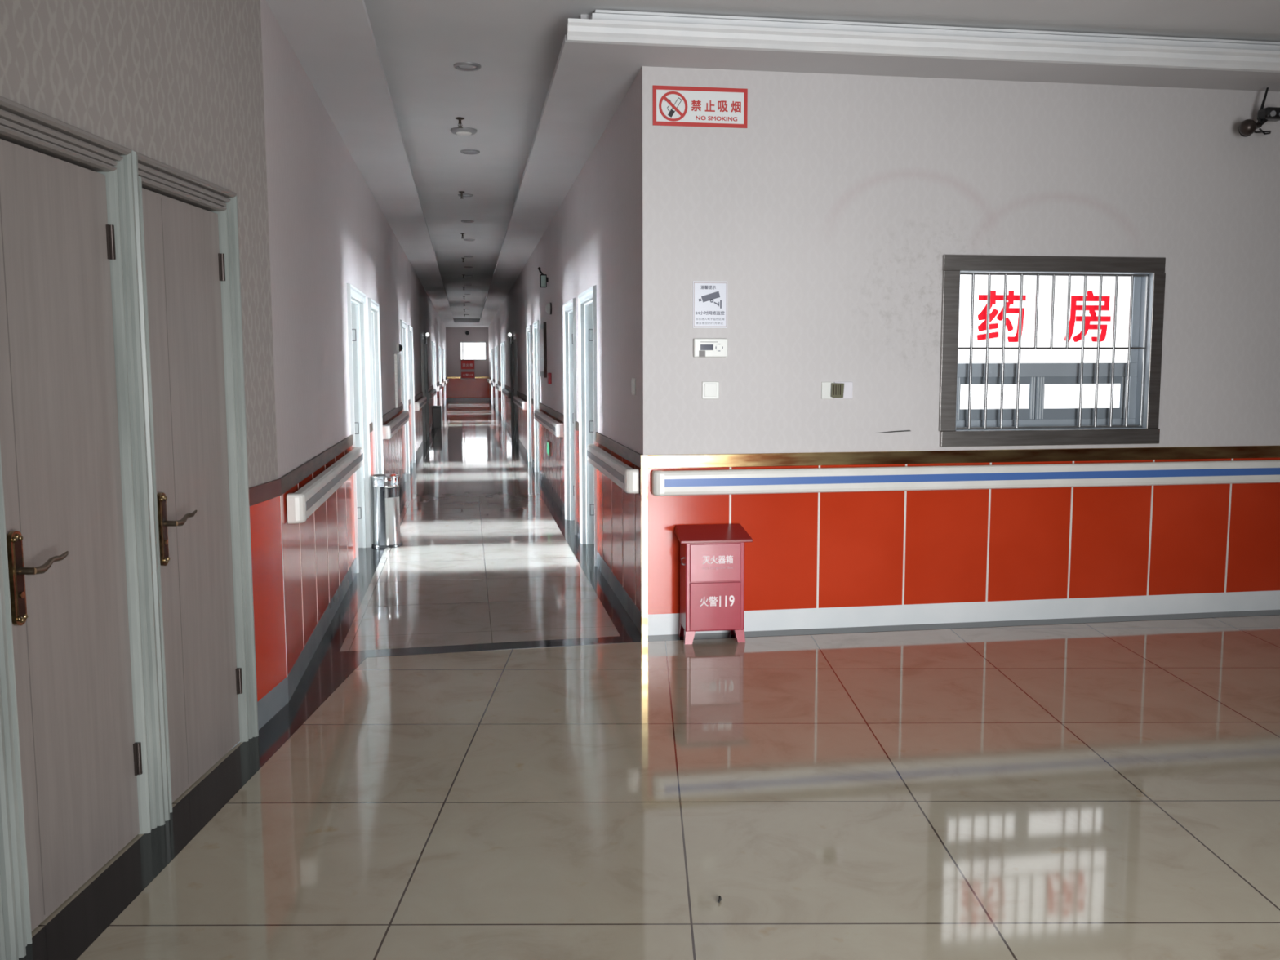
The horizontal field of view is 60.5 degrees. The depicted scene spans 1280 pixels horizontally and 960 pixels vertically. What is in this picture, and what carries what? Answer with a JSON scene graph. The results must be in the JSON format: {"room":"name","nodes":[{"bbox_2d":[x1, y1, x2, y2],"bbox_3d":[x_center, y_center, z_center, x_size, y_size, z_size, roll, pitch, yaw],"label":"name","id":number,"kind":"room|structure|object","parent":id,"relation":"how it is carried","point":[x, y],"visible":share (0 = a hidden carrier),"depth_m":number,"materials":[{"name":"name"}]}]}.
{"room":"hospital interior","nodes":[
{"label":"hospital interior","id":0,"kind":"room"},
{"bbox_2d":[0,0,287,702],"bbox_3d":[-1.767,-0.271,1.516,0.214,3.330,6.803,0,6,1],"label":"wall","id":1,"kind":"structure","parent":0,"point":[178,84],"depth_m":4.08,"materials":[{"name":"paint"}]},
{"bbox_2d":[0,678,18,959],"bbox_3d":[-1.730,0.191,2.335,0.269,2.240,0.856,0,6,1],"label":"door","id":2,"kind":"structure","parent":1,"relation":"in","point":[8,931],"depth_m":2.82,"materials":[{"name":"paint"}]},
{"bbox_2d":[0,96,164,958],"bbox_3d":[-1.720,0.100,3.196,0.269,2.240,0.860,0,6,1],"label":"door","id":3,"kind":"structure","parent":1,"relation":"in","point":[78,663],"depth_m":3.21,"materials":[{"name":"paint"}]},
{"bbox_2d":[131,150,258,821],"bbox_3d":[-1.711,0.008,4.074,0.269,2.240,0.881,0,6,1],"label":"door","id":4,"kind":"structure","parent":1,"relation":"in","point":[188,241],"depth_m":4.11,"materials":[{"name":"paint"}]},
{"bbox_2d":[257,676,288,729],"bbox_3d":[-1.665,1.323,1.683,0.010,0.123,6.803,0,6,1],"label":"baseboard","id":5,"kind":"structure","parent":1,"relation":"attached to","point":[273,701],"depth_m":4.87,"materials":[{"name":"tile"}]},
{"bbox_2d":[260,0,447,675],"bbox_3d":[-5.100,-2.860,26.187,0.213,3.330,43.370,-1,6,-9],"label":"wall","id":6,"kind":"structure","parent":0,"point":[328,231],"depth_m":6.38,"materials":[{"name":"paint"}]},
{"bbox_2d":[286,447,363,524],"bbox_3d":[-1.838,-0.019,6.588,0.086,0.138,3.020,-1,6,-9],"label":"handrail","id":7,"kind":"object","parent":6,"relation":"attached to","point":[301,504],"visible":1,"depth_m":5.76,"materials":[{"name":"white plastic"}]},
{"bbox_2d":[346,283,373,573],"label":"door","id":8,"kind":"structure","parent":6,"relation":"in","point":[356,299],"depth_m":9.23,"materials":[{"name":"white paint"}]},
{"bbox_2d":[287,398,447,702],"bbox_3d":[-4.999,-1.268,26.370,0.010,0.123,43.370,-1,6,-9],"label":"baseboard","id":9,"kind":"structure","parent":6,"relation":"attached to","point":[301,664],"depth_m":6.25,"materials":[{"name":"tile"}]},
{"bbox_2d":[382,410,408,439],"bbox_3d":[-2.804,-0.660,12.694,0.086,0.138,3.690,-1,6,-9],"label":"handrail","id":10,"kind":"object","parent":6,"relation":"attached to","point":[389,429],"visible":0.94,"depth_m":11.74,"materials":[{"name":"white plastic"}]},
{"bbox_2d":[394,354,402,407],"bbox_3d":[-3.001,-1.238,13.645,0.028,0.640,0.940,-1,6,-9],"label":"notice board","id":11,"kind":"object","parent":6,"relation":"attached to","point":[397,358],"visible":1,"depth_m":13.50,"materials":[{"name":"tile"}]},
{"bbox_2d":[396,343,402,352],"bbox_3d":[-2.987,-1.641,13.656,0.074,0.110,0.110,-1,6,-9],"label":"dome camera","id":12,"kind":"object","parent":6,"relation":"attached to","point":[399,348],"visible":1,"depth_m":13.62,"materials":[{"name":"white plastic"}]},
{"bbox_2d":[400,320,409,481],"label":"door","id":13,"kind":"structure","parent":6,"relation":"in","point":[402,324],"depth_m":15.51,"materials":[{"name":"white paint"}]},
{"bbox_2d":[414,396,426,411],"bbox_3d":[-3.845,-1.350,19.276,0.086,0.138,3.450,-1,6,-9],"label":"handrail","id":14,"kind":"object","parent":6,"relation":"attached to","point":[422,402],"visible":0.98,"depth_m":18.23,"materials":[{"name":"white plastic"}]},
{"bbox_2d":[420,333,426,445],"bbox_3d":[-4.348,-1.777,21.544,0.226,2.145,1.050,-1,6,-9],"label":"door","id":15,"kind":"structure","parent":6,"relation":"in","point":[422,340],"depth_m":21.93,"materials":[{"name":"white paint"}]},
{"bbox_2d":[423,335,429,439],"bbox_3d":[-4.612,-1.952,23.214,0.226,2.145,1.050,-1,6,-9],"label":"door","id":16,"kind":"structure","parent":6,"relation":"in","point":[425,344],"depth_m":23.62,"materials":[{"name":"white paint"}]},
{"bbox_2d":[423,332,430,343],"bbox_3d":[-4.332,-2.881,22.301,0.132,0.222,0.280,-1,6,-9],"label":"emergency light","id":17,"kind":"object","parent":6,"relation":"attached to","point":[427,334],"visible":0.96,"depth_m":22.17,"materials":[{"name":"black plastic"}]},
{"bbox_2d":[428,388,436,399],"bbox_3d":[-4.871,-2.030,25.761,0.086,0.138,3.850,-1,6,-9],"label":"handrail","id":18,"kind":"object","parent":6,"relation":"attached to","point":[433,393],"visible":0.98,"depth_m":24.54,"materials":[{"name":"white plastic"}]},
{"bbox_2d":[438,346,440,405],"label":"door","id":19,"kind":"structure","parent":6,"relation":"in","point":[438,346],"depth_m":35.06,"materials":[{"name":"white paint"}]},
{"bbox_2d":[436,384,442,391],"bbox_3d":[-5.912,-2.721,32.343,0.086,0.138,3.650,-1,6,-9],"label":"handrail","id":20,"kind":"object","parent":6,"relation":"attached to","point":[439,387],"visible":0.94,"depth_m":30.95,"materials":[{"name":"white plastic"}]},
{"bbox_2d":[440,346,442,411],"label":"door","id":21,"kind":"structure","parent":6,"relation":"in","point":[440,347],"depth_m":36.80,"materials":[{"name":"white paint"}]},
{"bbox_2d":[358,547,368,564],"bbox_3d":[-4.095,-0.717,7.817,3.950,2.990,2.900,-1,6,-9],"label":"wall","id":22,"kind":"structure","parent":0,"point":[362,551],"depth_m":9.10,"materials":[{"name":"grey"}]},
{"bbox_2d":[445,327,488,397],"bbox_3d":[-7.490,-5.123,47.739,1.828,3.330,0.213,-1,6,-9],"label":"wall","id":23,"kind":"structure","parent":0,"point":[478,387],"depth_m":47.64,"materials":[{"name":"paint"}]},
{"bbox_2d":[460,360,475,379],"bbox_3d":[-7.476,-4.798,47.662,0.620,0.840,0.035,-1,6,-9],"label":"notice","id":24,"kind":"object","parent":23,"relation":"attached to","point":[467,366],"visible":1,"depth_m":47.64,"materials":[{"name":"red"}]},
{"bbox_2d":[447,397,489,400],"bbox_3d":[-7.471,-3.519,47.810,1.828,0.123,0.010,-1,6,-9],"label":"baseboard","id":25,"kind":"structure","parent":23,"relation":"attached to","point":[448,398],"depth_m":47.81,"materials":[{"name":"tile"}]},
{"bbox_2d":[459,341,486,360],"bbox_3d":[-7.241,-5.597,47.651,1.150,0.810,0.095,-1,6,-9],"label":"window","id":26,"kind":"structure","parent":23,"relation":"in","point":[468,350],"depth_m":47.68,"materials":[{"name":"glass"}]},
{"bbox_2d":[488,66,643,611],"bbox_3d":[-3.186,-2.948,26.978,0.213,3.330,42.393,-1,6,-9],"label":"wall","id":27,"kind":"structure","parent":0,"point":[594,237],"depth_m":7.79,"materials":[{"name":"paint"}]},
{"bbox_2d":[495,383,501,391],"bbox_3d":[-4.208,-2.753,32.609,0.086,0.138,3.650,-1,6,-9],"label":"handrail","id":28,"kind":"object","parent":27,"relation":"attached to","point":[498,387],"visible":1,"depth_m":31.30,"materials":[{"name":"white plastic"}]},
{"bbox_2d":[502,388,511,398],"bbox_3d":[-3.167,-2.063,26.027,0.086,0.138,3.850,-1,6,-9],"label":"handrail","id":29,"kind":"object","parent":27,"relation":"attached to","point":[504,392],"visible":1,"depth_m":24.80,"materials":[{"name":"white plastic"}]},
{"bbox_2d":[506,333,513,343],"bbox_3d":[-2.657,-2.913,22.563,0.132,0.222,0.280,-1,6,-9],"label":"emergency light","id":30,"kind":"object","parent":27,"relation":"attached to","point":[508,335],"visible":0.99,"depth_m":22.43,"materials":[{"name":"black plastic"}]},
{"bbox_2d":[510,337,514,438],"bbox_3d":[-2.634,-1.990,23.523,0.226,2.145,1.050,-1,6,-9],"label":"door","id":31,"kind":"structure","parent":27,"relation":"in","point":[511,344],"depth_m":23.91,"materials":[{"name":"white paint"}]},
{"bbox_2d":[513,333,518,444],"bbox_3d":[-2.370,-1.815,21.853,0.226,2.145,1.050,-1,6,-9],"label":"door","id":32,"kind":"structure","parent":27,"relation":"in","point":[515,348],"depth_m":22.21,"materials":[{"name":"white paint"}]},
{"bbox_2d":[513,395,527,409],"bbox_3d":[-2.141,-1.383,19.543,0.086,0.138,3.450,-1,6,-9],"label":"handrail","id":33,"kind":"object","parent":27,"relation":"attached to","point":[518,402],"visible":1,"depth_m":18.57,"materials":[{"name":"white plastic"}]},
{"bbox_2d":[539,321,546,377],"bbox_3d":[-1.228,-1.639,13.881,0.036,0.680,0.845,-1,6,-9],"label":"notice board","id":34,"kind":"object","parent":27,"relation":"attached to","point":[543,340],"visible":0.99,"depth_m":13.57,"materials":[{"name":"paint"}]},
{"bbox_2d":[537,266,548,287],"bbox_3d":[-1.148,-2.404,13.013,0.118,0.243,0.134,-1,6,-9],"label":"light","id":35,"kind":"object","parent":27,"relation":"attached to","point":[544,279],"visible":1,"depth_m":12.96,"materials":[{"name":"black plastic"}]},
{"bbox_2d":[533,408,563,437],"bbox_3d":[-1.100,-0.692,12.960,0.086,0.138,3.690,-1,6,-9],"label":"handrail","id":36,"kind":"object","parent":27,"relation":"attached to","point":[551,424],"visible":1,"depth_m":12.07,"materials":[{"name":"white plastic"}]},
{"bbox_2d":[545,302,551,315],"bbox_3d":[-1.051,-1.968,12.605,0.068,0.140,0.140,-1,6,-9],"label":"fire alarm","id":37,"kind":"object","parent":27,"relation":"attached to","point":[548,306],"visible":1,"depth_m":12.56,"materials":[{"name":"white plastic"}]},
{"bbox_2d":[546,440,551,457],"bbox_3d":[-1.100,-0.379,13.222,0.018,0.170,0.400,-1,6,-9],"label":"indicator","id":38,"kind":"object","parent":27,"relation":"attached to","point":[548,449],"visible":1,"depth_m":13.07,"materials":[{"name":"green plastic"}]},
{"bbox_2d":[546,373,551,383],"bbox_3d":[-1.060,-1.188,12.838,0.042,0.130,0.130,-1,6,-9],"label":"fire alarm","id":39,"kind":"object","parent":27,"relation":"attached to","point":[549,375],"visible":1,"depth_m":12.78,"materials":[{"name":"red plastic"}]},
{"bbox_2d":[488,397,640,632],"bbox_3d":[-3.279,-1.353,27.130,0.010,0.123,42.393,-1,6,-9],"label":"baseboard","id":40,"kind":"structure","parent":27,"relation":"attached to","point":[625,600],"depth_m":7.83,"materials":[{"name":"tile"}]},
{"bbox_2d":[586,444,639,493],"bbox_3d":[-0.203,-0.098,7.291,0.086,0.138,2.090,-1,6,-9],"label":"handrail","id":41,"kind":"object","parent":27,"relation":"attached to","point":[627,477],"visible":1,"depth_m":6.76,"materials":[{"name":"white plastic"}]},
{"bbox_2d":[631,377,635,395],"bbox_3d":[-0.040,-0.551,6.481,0.014,0.100,0.090,-1,6,-9],"label":"light switch","id":42,"kind":"object","parent":27,"relation":"attached to","point":[633,381],"visible":1,"depth_m":6.45,"materials":[{"name":"white plastic"}]},
{"bbox_2d":[568,520,574,529],"bbox_3d":[1.187,-1.108,11.400,3.950,2.990,2.900,-1,6,-9],"label":"wall","id":43,"kind":"structure","parent":0,"point":[572,522],"depth_m":10.81,"materials":[{"name":"grey paint"}]},
{"bbox_2d":[562,297,577,534],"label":"door","id":44,"kind":"structure","parent":43,"relation":"in","point":[568,308],"depth_m":10.84,"materials":[{"name":"white paint"}]},
{"bbox_2d":[584,543,594,559],"bbox_3d":[1.638,-0.809,8.551,3.950,2.990,2.900,-1,6,-9],"label":"wall","id":45,"kind":"structure","parent":0,"point":[590,548],"depth_m":9.28,"materials":[{"name":"grey"}]},
{"bbox_2d":[577,284,597,566],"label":"door","id":46,"kind":"structure","parent":45,"relation":"in","point":[587,300],"depth_m":9.38,"materials":[{"name":"white paint"}]},
{"bbox_2d":[18,400,1279,959],"bbox_3d":[-0.719,-0.906,23.609,10.500,0.041,50.200,-1,6,-9],"label":"floor","id":47,"kind":"structure","parent":0,"point":[1106,790],"depth_m":4.04,"materials":[{"name":"tile"}]},
{"bbox_2d":[370,473,401,548],"bbox_3d":[-2.182,0.263,9.433,0.252,0.612,0.252,-1,6,-9],"label":"bin","id":48,"kind":"object","parent":47,"relation":"on","point":[385,495],"visible":1,"depth_m":9.34,"materials":[{"name":"silver metal"}]},
{"bbox_2d":[370,473,399,479],"bbox_3d":[-2.183,-0.027,9.403,0.248,0.028,0.248,-1,6,-9],"label":"tray","id":49,"kind":"object","parent":48,"relation":"on","point":[385,476],"depth_m":9.33,"materials":[{"name":"silver metal"}]},
{"bbox_2d":[432,405,441,428],"bbox_3d":[-5.005,-1.557,27.087,0.224,0.550,0.250,-1,6,-9],"label":"waste bin","id":50,"kind":"object","parent":47,"relation":"on","point":[437,410],"visible":0.94,"depth_m":26.98,"materials":[{"name":"black metal"}]},
{"bbox_2d":[674,524,752,644],"bbox_3d":[0.407,0.585,6.186,0.404,0.639,0.257,-1,6,-7],"label":"box","id":51,"kind":"object","parent":47,"relation":"on","point":[712,556],"visible":1,"depth_m":6.09,"materials":[{"name":"metal"}]},
{"bbox_2d":[266,0,1279,327],"bbox_3d":[-1.188,-4.288,23.282,11.400,0.100,50.400,-1,6,-9],"label":"ceiling","id":52,"kind":"structure","parent":0,"point":[517,44],"depth_m":6.15,"materials":[{"name":"paint"}]},
{"bbox_2d":[455,116,464,128],"bbox_3d":[-1.306,-2.591,7.970,0.068,0.070,0.068,-1,6,-9],"label":"sprinkler","id":53,"kind":"object","parent":52,"relation":"attached to","point":[459,118],"visible":1,"depth_m":7.96,"materials":[{"name":"brown metal"}]},
{"bbox_2d":[458,191,465,198],"bbox_3d":[-1.845,-2.946,11.359,0.068,0.070,0.068,-1,6,-9],"label":"sprinkler","id":54,"kind":"object","parent":52,"relation":"attached to","point":[460,192],"visible":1,"depth_m":11.35,"materials":[{"name":"brown metal"}]},
{"bbox_2d":[450,127,476,135],"bbox_3d":[-1.342,-2.651,8.365,0.200,0.033,0.200,-1,6,-9],"label":"smoke detector","id":55,"kind":"object","parent":52,"relation":"attached to","point":[464,131],"visible":0.98,"depth_m":8.31,"materials":[{"name":"grey plastic"}]},
{"bbox_2d":[457,193,473,196],"bbox_3d":[-1.835,-2.996,11.559,0.164,0.013,0.164,-1,6,-9],"label":"recessed light","id":56,"kind":"object","parent":52,"relation":"in","point":[464,194],"visible":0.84,"depth_m":11.54,"materials":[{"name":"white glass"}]},
{"bbox_2d":[453,62,481,71],"bbox_3d":[-1.033,-2.473,6.570,0.164,0.013,0.164,-1,6,-9],"label":"recessed light","id":57,"kind":"object","parent":52,"relation":"in","point":[464,66],"visible":1,"depth_m":6.55,"materials":[{"name":"grey"}]},
{"bbox_2d":[461,220,474,222],"bbox_3d":[-2.147,-3.218,13.675,0.164,0.013,0.164,-1,6,-9],"label":"recessed light","id":58,"kind":"object","parent":52,"relation":"in","point":[462,221],"visible":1,"depth_m":13.65,"materials":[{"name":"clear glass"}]},
{"bbox_2d":[460,149,479,154],"bbox_3d":[-1.425,-2.749,9.207,0.164,0.013,0.164,-1,6,-9],"label":"recessed light","id":59,"kind":"object","parent":52,"relation":"in","point":[464,151],"visible":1,"depth_m":9.18,"materials":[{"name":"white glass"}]},
{"bbox_2d":[566,9,1279,72],"bbox_3d":[3.320,-2.354,6.098,7.470,0.161,0.175,-1,6,-9],"label":"crown molding","id":60,"kind":"structure","parent":52,"relation":"attached to","point":[604,26],"depth_m":5.76,"materials":[{"name":"paint"}]},
{"bbox_2d":[640,66,1279,635],"bbox_3d":[3.464,-0.837,6.771,7.036,3.330,0.214,-1,6,-9],"label":"wall","id":61,"kind":"structure","parent":0,"point":[828,220],"depth_m":6.39,"materials":[{"name":"paint"}]},
{"bbox_2d":[652,84,747,128],"bbox_3d":[0.332,-2.054,6.048,0.532,0.212,0.009,-1,6,-9],"label":"no smoking sign","id":62,"kind":"object","parent":61,"relation":"attached to","point":[672,105],"visible":1,"depth_m":6.05,"materials":[{"name":"white"}]},
{"bbox_2d":[693,280,727,328],"bbox_3d":[0.394,-0.986,6.172,0.197,0.258,0.006,-1,6,-9],"label":"notice","id":63,"kind":"object","parent":61,"relation":"attached to","point":[709,298],"visible":1,"depth_m":6.17,"materials":[{"name":"white paper"}]},
{"bbox_2d":[693,338,727,356],"bbox_3d":[0.398,-0.745,6.184,0.194,0.104,0.032,-1,6,-9],"label":"control panel","id":64,"kind":"object","parent":61,"relation":"attached to","point":[701,347],"visible":1,"depth_m":6.17,"materials":[{"name":"white plastic"}]},
{"bbox_2d":[702,381,719,399],"bbox_3d":[0.400,-0.508,6.218,0.098,0.098,0.016,-1,6,-9],"label":"light switch","id":65,"kind":"object","parent":61,"relation":"attached to","point":[710,389],"visible":1,"depth_m":6.21,"materials":[{"name":"white plastic"}]},
{"bbox_2d":[821,382,853,399],"bbox_3d":[1.139,-0.516,6.326,0.188,0.098,0.032,-1,6,-9],"label":"wall socket","id":66,"kind":"object","parent":61,"relation":"attached to","point":[829,390],"visible":1,"depth_m":6.32,"materials":[{"name":"white plastic"}]},
{"bbox_2d":[648,590,1279,635],"bbox_3d":[3.490,0.766,6.843,7.022,0.123,0.010,-1,6,-9],"label":"baseboard","id":67,"kind":"structure","parent":61,"relation":"attached to","point":[1082,607],"depth_m":6.62,"materials":[{"name":"tile"}]},
{"bbox_2d":[651,459,1279,496],"bbox_3d":[3.467,-0.045,6.707,6.878,0.138,0.086,-1,6,-9],"label":"handrail","id":68,"kind":"object","parent":61,"relation":"attached to","point":[768,481],"visible":1,"depth_m":6.42,"materials":[{"name":"white plastic"}]},
{"bbox_2d":[938,254,1165,446],"bbox_3d":[2.441,-0.769,6.575,1.410,1.112,0.165,-1,6,-9],"label":"window","id":69,"kind":"structure","parent":61,"relation":"in","point":[1036,350],"depth_m":6.60,"materials":[{"name":"metal"}]},
{"bbox_2d":[1238,87,1279,137],"bbox_3d":[3.627,-2.158,6.459,0.269,0.280,0.206,-1,6,-9],"label":"security camera","id":70,"kind":"object","parent":61,"relation":"attached to","point":[1246,127],"visible":1,"depth_m":6.39,"materials":[{"name":"black plastic"}]},
{"bbox_3d":[0.609,-1.491,15.055,3.950,2.990,2.900,-1,6,-9],"label":"wall","id":71,"kind":"structure","parent":0,"visible":0},
{"bbox_2d":[533,320,540,479],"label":"door","id":72,"kind":"structure","parent":71,"relation":"in","point":[536,384],"depth_m":15.74,"materials":[{"name":"white paint"}]},
{"bbox_3d":[0.158,-1.790,17.904,3.950,2.990,2.900,-1,6,-9],"label":"wall","id":73,"kind":"structure","parent":0,"visible":0},
{"bbox_2d":[526,324,533,466],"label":"door","id":74,"kind":"structure","parent":73,"relation":"in","point":[529,343],"depth_m":17.47,"materials":[{"name":"white paint"}]},
{"bbox_3d":[-5.565,-1.692,17.111,3.950,2.990,2.900,-1,6,-9],"label":"wall","id":75,"kind":"structure","parent":0,"visible":0},
{"bbox_2d":[407,324,416,468],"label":"door","id":76,"kind":"structure","parent":75,"relation":"in","point":[410,329],"depth_m":17.33,"materials":[{"name":"white paint"}]},
{"bbox_3d":[-1.470,-2.869,28.195,3.950,2.990,2.900,-1,6,-9],"label":"wall","id":77,"kind":"structure","parent":0,"visible":0},
{"bbox_2d":[502,341,505,423],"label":"door","id":78,"kind":"structure","parent":77,"relation":"in","point":[504,347],"depth_m":28.87,"materials":[{"name":"white paint"}]},
{"bbox_3d":[-1.920,-3.168,31.045,3.950,2.990,2.900,-1,6,-9],"label":"wall","id":79,"kind":"structure","parent":0,"visible":0},
{"bbox_2d":[500,342,503,422],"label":"door","id":80,"kind":"structure","parent":79,"relation":"in","point":[501,344],"depth_m":30.57,"materials":[{"name":"white paint"}]},
{"bbox_3d":[-2.495,-3.550,34.680,3.950,2.990,2.900,-1,6,-9],"label":"wall","id":81,"kind":"structure","parent":0,"visible":0},
{"bbox_2d":[495,346,497,413],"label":"door","id":82,"kind":"structure","parent":81,"relation":"in","point":[496,347],"depth_m":35.36,"materials":[{"name":"white paint"}]},
{"bbox_3d":[-2.946,-3.848,37.529,3.950,2.990,2.900,-1,6,-9],"label":"wall","id":83,"kind":"structure","parent":0,"visible":0},
{"bbox_2d":[494,346,497,412],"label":"door","id":84,"kind":"structure","parent":83,"relation":"in","point":[495,347],"depth_m":37.02,"materials":[{"name":"white paint"}]},
{"bbox_3d":[-3.506,-4.219,41.066,3.950,2.990,2.900,-1,6,-9],"label":"wall","id":85,"kind":"structure","parent":0,"visible":0},
{"bbox_2d":[491,348,493,405],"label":"door","id":86,"kind":"structure","parent":85,"relation":"in","point":[491,348],"depth_m":41.72,"materials":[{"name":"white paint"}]},
{"bbox_3d":[-3.957,-4.518,43.915,3.950,2.990,2.900,-1,6,-9],"label":"wall","id":87,"kind":"structure","parent":0,"visible":0},
{"bbox_2d":[490,349,492,404],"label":"door","id":88,"kind":"structure","parent":87,"relation":"in","point":[491,349],"depth_m":43.42,"materials":[{"name":"white paint"}]},
{"bbox_3d":[-4.545,-1.016,10.666,3.950,2.990,2.900,-1,6,-9],"label":"wall","id":89,"kind":"structure","parent":0,"visible":0},
{"bbox_2d":[367,297,383,474],"bbox_3d":[-2.952,-0.589,10.225,1.006,2.145,0.970,-1,6,-9],"label":"door","id":90,"kind":"structure","parent":89,"relation":"in","point":[373,306],"depth_m":10.64,"materials":[{"name":"white paint"}]},
{"bbox_3d":[-7.177,-2.761,27.304,3.950,2.990,2.900,-1,6,-9],"label":"wall","id":91,"kind":"structure","parent":0,"visible":0},
{"bbox_2d":[431,341,435,405],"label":"door","id":92,"kind":"structure","parent":91,"relation":"in","point":[433,343],"depth_m":28.58,"materials":[{"name":"white paint"}]},
{"bbox_3d":[-7.628,-3.060,30.153,3.950,2.990,2.900,-1,6,-9],"label":"wall","id":93,"kind":"structure","parent":0,"visible":0},
{"bbox_2d":[434,342,436,405],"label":"door","id":94,"kind":"structure","parent":93,"relation":"in","point":[435,374],"depth_m":30.28,"materials":[{"name":"white paint"}]},
{"bbox_3d":[-9.214,-4.111,40.174,3.950,2.990,2.900,-1,6,-9],"label":"wall","id":95,"kind":"structure","parent":0,"visible":0},
{"bbox_2d":[442,348,444,406],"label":"door","id":96,"kind":"structure","parent":95,"relation":"in","point":[442,348],"depth_m":41.33,"materials":[{"name":"white paint"}]},
{"bbox_3d":[-9.664,-4.410,43.023,3.950,2.990,2.900,-1,6,-9],"label":"wall","id":97,"kind":"structure","parent":0,"visible":0},
{"bbox_2d":[444,349,445,404],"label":"door","id":98,"kind":"structure","parent":97,"relation":"in","point":[444,349],"depth_m":43.12,"materials":[{"name":"white paint"}]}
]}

